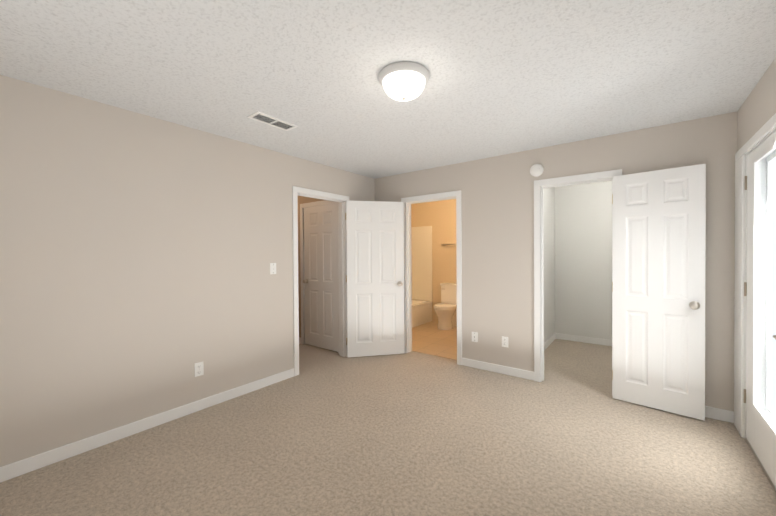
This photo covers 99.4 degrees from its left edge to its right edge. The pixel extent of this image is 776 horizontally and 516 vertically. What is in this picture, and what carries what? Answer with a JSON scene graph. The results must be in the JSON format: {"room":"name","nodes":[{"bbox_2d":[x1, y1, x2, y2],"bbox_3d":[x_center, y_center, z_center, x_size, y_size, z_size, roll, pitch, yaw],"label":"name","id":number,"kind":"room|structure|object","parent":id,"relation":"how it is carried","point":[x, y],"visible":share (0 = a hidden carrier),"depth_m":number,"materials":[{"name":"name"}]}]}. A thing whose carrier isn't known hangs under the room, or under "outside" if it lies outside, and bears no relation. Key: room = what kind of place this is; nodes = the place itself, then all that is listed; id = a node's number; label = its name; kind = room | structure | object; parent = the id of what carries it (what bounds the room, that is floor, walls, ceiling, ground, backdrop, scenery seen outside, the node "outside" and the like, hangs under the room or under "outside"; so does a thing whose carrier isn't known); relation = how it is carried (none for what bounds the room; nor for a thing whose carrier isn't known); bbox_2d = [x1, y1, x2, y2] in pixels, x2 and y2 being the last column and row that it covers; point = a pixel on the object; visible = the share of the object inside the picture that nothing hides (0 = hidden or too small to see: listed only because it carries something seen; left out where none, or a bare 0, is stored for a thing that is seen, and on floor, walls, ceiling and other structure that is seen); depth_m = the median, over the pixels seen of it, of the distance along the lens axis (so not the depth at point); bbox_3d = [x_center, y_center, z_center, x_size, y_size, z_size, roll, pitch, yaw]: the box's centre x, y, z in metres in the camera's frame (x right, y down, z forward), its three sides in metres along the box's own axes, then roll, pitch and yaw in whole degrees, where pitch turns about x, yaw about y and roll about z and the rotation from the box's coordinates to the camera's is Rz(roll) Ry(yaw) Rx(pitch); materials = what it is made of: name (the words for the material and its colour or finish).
{"room":"empty bedroom","nodes":[
{"label":"empty bedroom","id":0,"kind":"room"},
{"bbox_2d":[0,75,374,466],"bbox_3d":[-1.524,0.109,3.120,0.120,2.440,4.270,0,1,37],"label":"wall","id":1,"kind":"structure","parent":0,"point":[139,253],"depth_m":2.47,"materials":[{"name":"beige paint"}]},
{"bbox_2d":[0,368,293,482],"bbox_3d":[-1.850,1.291,2.579,0.018,0.092,2.685,0,1,37],"label":"baseboard","id":2,"kind":"structure","parent":1,"relation":"attached to","point":[26,465],"depth_m":2.44,"materials":[{"name":"white paint"}]},
{"bbox_2d":[194,362,203,376],"bbox_3d":[-1.642,0.973,2.860,0.009,0.116,0.072,0,1,37],"label":"outlet","id":3,"kind":"object","parent":1,"relation":"attached to","point":[199,368],"visible":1,"depth_m":2.86,"materials":[{"name":"white plastic"}]},
{"bbox_2d":[270,263,275,273],"bbox_3d":[-1.196,0.118,3.437,0.021,0.116,0.072,0,1,37],"label":"light switch","id":4,"kind":"object","parent":1,"relation":"attached to","point":[272,268],"visible":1,"depth_m":3.43,"materials":[{"name":"white plastic"}]},
{"bbox_2d":[292,186,348,375],"bbox_3d":[-1.135,0.259,4.343,1.016,2.108,1.016,0,1,37],"label":"door frame","id":5,"kind":"structure","parent":1,"relation":"attached to","point":[295,189],"depth_m":4.31,"materials":[{"name":"white paint"}]},
{"bbox_2d":[345,200,404,357],"bbox_3d":[-0.166,0.280,4.340,0.773,2.030,0.173,-1,1,-12],"label":"bedroom door","id":6,"kind":"structure","parent":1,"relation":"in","point":[375,270],"depth_m":4.32,"materials":[{"name":"white paint"}]},
{"bbox_2d":[298,196,322,337],"bbox_3d":[-1.488,0.087,5.169,2.300,2.440,0.120,0,1,37],"label":"wall","id":7,"kind":"structure","parent":0,"point":[302,199],"depth_m":4.96,"materials":[{"name":"beige paint"}]},
{"bbox_2d":[303,204,337,351],"bbox_3d":[-0.949,0.281,4.713,0.724,2.030,0.173,0,1,37],"label":"closet door","id":8,"kind":"structure","parent":7,"relation":"in","point":[320,281],"depth_m":4.69,"materials":[{"name":"white paint"}]},
{"bbox_2d":[0,339,775,515],"bbox_3d":[-0.271,1.366,3.551,6.197,0.100,6.440,0,1,37],"label":"floor carpet","id":9,"kind":"object","parent":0,"point":[325,432],"visible":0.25,"depth_m":2.20,"materials":[{"name":"beige carpet"}]},
{"bbox_2d":[0,0,775,178],"bbox_3d":[-0.289,-1.174,3.524,6.197,0.100,6.440,0,1,37],"label":"ceiling","id":10,"kind":"structure","parent":0,"point":[509,76],"depth_m":1.90,"materials":[{"name":"white paint"}]},
{"bbox_2d":[247,111,297,130],"bbox_3d":[-0.936,-1.106,2.690,0.155,0.009,0.370,0,1,37],"label":"ceiling vent","id":11,"kind":"object","parent":10,"relation":"in","point":[271,120],"visible":0.98,"depth_m":2.67,"materials":[{"name":"white metal"}]},
{"bbox_2d":[379,61,429,101],"bbox_3d":[0.098,-1.032,2.014,0.312,0.157,0.312,0,1,37],"label":"ceiling light fixture","id":12,"kind":"object","parent":10,"relation":"attached to","point":[403,81],"visible":0.98,"depth_m":1.92,"materials":[{"name":"white glass"}]},
{"bbox_2d":[411,199,456,321],"bbox_3d":[1.448,0.055,6.192,3.100,2.440,0.120,0,1,37],"label":"wall","id":13,"kind":"structure","parent":0,"point":[439,217],"depth_m":6.43,"materials":[{"name":"beige paint"}]},
{"bbox_2d":[411,226,431,300],"bbox_3d":[0.110,0.133,6.160,0.763,1.495,1.548,0,1,37],"label":"shower surround","id":14,"kind":"object","parent":13,"relation":"attached to","point":[421,240],"visible":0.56,"depth_m":6.68,"materials":[{"name":"white plastic"}]},
{"bbox_2d":[412,321,456,359],"bbox_3d":[0.838,1.285,5.389,2.860,0.006,1.929,0,1,37],"label":"floor","id":15,"kind":"structure","parent":0,"point":[430,338],"depth_m":5.08,"materials":[{"name":"beige tile"}]},
{"bbox_2d":[412,299,431,327],"bbox_3d":[0.117,1.085,6.169,0.763,0.400,1.547,0,1,37],"label":"bathtub","id":16,"kind":"object","parent":15,"relation":"on","point":[421,312],"visible":0.25,"depth_m":6.27,"materials":[{"name":"white ceramic"}]},
{"bbox_2d":[434,283,456,329],"bbox_3d":[1.080,0.888,5.981,0.434,0.785,0.667,0,1,37],"label":"toilet","id":17,"kind":"object","parent":15,"relation":"on","point":[445,309],"visible":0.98,"depth_m":5.90,"materials":[{"name":"white ceramic"}]},
{"bbox_2d":[544,187,554,342],"bbox_3d":[2.708,0.071,3.917,1.657,2.440,1.880,0,1,37],"label":"wall","id":18,"kind":"structure","parent":0,"point":[549,262],"depth_m":4.85,"materials":[{"name":"white paint"}]},
{"bbox_2d":[544,333,555,349],"bbox_3d":[2.068,1.244,4.425,0.016,0.092,1.876,0,1,37],"label":"baseboard","id":19,"kind":"structure","parent":18,"relation":"attached to","point":[553,337],"depth_m":4.83,"materials":[{"name":"white paint"}]},
{"bbox_2d":[375,112,736,411],"bbox_3d":[0.869,0.082,4.058,4.757,2.440,0.120,0,1,37],"label":"wall","id":20,"kind":"structure","parent":0,"point":[497,203],"depth_m":3.50,"materials":[{"name":"beige paint"}]},
{"bbox_2d":[401,190,461,364],"bbox_3d":[0.581,0.248,4.282,0.874,2.108,0.160,0,1,37],"label":"door frame","id":21,"kind":"structure","parent":20,"relation":"attached to","point":[457,194],"depth_m":4.35,"materials":[{"name":"white paint"}]},
{"bbox_2d":[472,332,477,341],"bbox_3d":[1.021,0.938,3.876,0.072,0.116,0.009,0,1,37],"label":"outlet","id":22,"kind":"object","parent":20,"relation":"attached to","point":[474,336],"visible":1,"depth_m":3.87,"materials":[{"name":"white plastic"}]},
{"bbox_2d":[462,358,533,379],"bbox_3d":[1.221,1.257,3.725,0.821,0.092,0.013,0,1,37],"label":"baseboard","id":23,"kind":"structure","parent":20,"relation":"attached to","point":[525,374],"depth_m":3.69,"materials":[{"name":"white paint"}]},
{"bbox_2d":[502,336,507,346],"bbox_3d":[1.303,0.942,3.662,0.072,0.116,0.009,0,1,37],"label":"outlet","id":24,"kind":"object","parent":20,"relation":"attached to","point":[504,341],"visible":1,"depth_m":3.66,"materials":[{"name":"white plastic"}]},
{"bbox_2d":[530,164,543,176],"bbox_3d":[1.545,-0.910,3.427,0.132,0.132,0.042,0,1,37],"label":"smoke detector","id":25,"kind":"object","parent":20,"relation":"attached to","point":[536,170],"visible":0.98,"depth_m":3.41,"materials":[{"name":"white plastic"}]},
{"bbox_2d":[534,169,621,394],"bbox_3d":[1.883,0.273,3.292,0.660,2.060,0.122,0,1,37],"label":"door frame","id":26,"kind":"structure","parent":20,"relation":"attached to","point":[542,253],"depth_m":3.44,"materials":[{"name":"white paint"}]},
{"bbox_2d":[612,164,705,420],"bbox_3d":[2.287,0.279,2.818,0.620,2.030,0.173,0,1,43],"label":"closet door","id":27,"kind":"structure","parent":20,"relation":"in","point":[659,227],"depth_m":2.78,"materials":[{"name":"white paint"}]},
{"bbox_2d":[705,406,733,422],"bbox_3d":[2.435,1.259,2.792,0.729,0.092,0.035,0,1,37],"label":"baseboard","id":28,"kind":"structure","parent":20,"relation":"attached to","point":[710,412],"depth_m":2.63,"materials":[{"name":"white paint"}]},
{"bbox_2d":[555,181,611,339],"bbox_3d":[3.313,0.058,4.714,1.657,2.440,0.120,0,1,37],"label":"wall","id":29,"kind":"structure","parent":0,"point":[583,259],"depth_m":4.92,"materials":[{"name":"white paint"}]},
{"bbox_2d":[556,333,611,345],"bbox_3d":[3.287,1.233,4.668,1.633,0.092,0.013,0,1,37],"label":"baseboard","id":30,"kind":"structure","parent":29,"relation":"attached to","point":[599,341],"depth_m":4.92,"materials":[{"name":"white paint"}]},
{"bbox_2d":[737,58,775,151],"bbox_3d":[2.140,0.099,1.700,0.120,2.440,6.440,0,1,37],"label":"wall","id":31,"kind":"structure","parent":0,"point":[756,111],"depth_m":2.11,"materials":[{"name":"beige paint"}]},
{"bbox_2d":[734,113,775,437],"bbox_3d":[2.338,0.260,1.975,0.139,2.108,1.356,0,1,37],"label":"door frame","id":32,"kind":"structure","parent":31,"relation":"attached to","point":[765,129],"depth_m":2.38,"materials":[{"name":"white paint"}]},
{"bbox_2d":[744,131,775,487],"bbox_3d":[2.259,0.293,1.952,0.121,2.020,1.032,0,1,37],"label":"french door","id":33,"kind":"structure","parent":31,"relation":"in","point":[761,429],"depth_m":2.16,"materials":[{"name":"white paint"}]},
{"bbox_2d":[745,438,775,490],"bbox_3d":[2.321,1.310,1.915,0.149,0.011,1.030,0,1,37],"label":"french door sill","id":34,"kind":"structure","parent":31,"relation":"attached to","point":[761,465],"depth_m":2.06,"materials":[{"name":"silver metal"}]}
]}

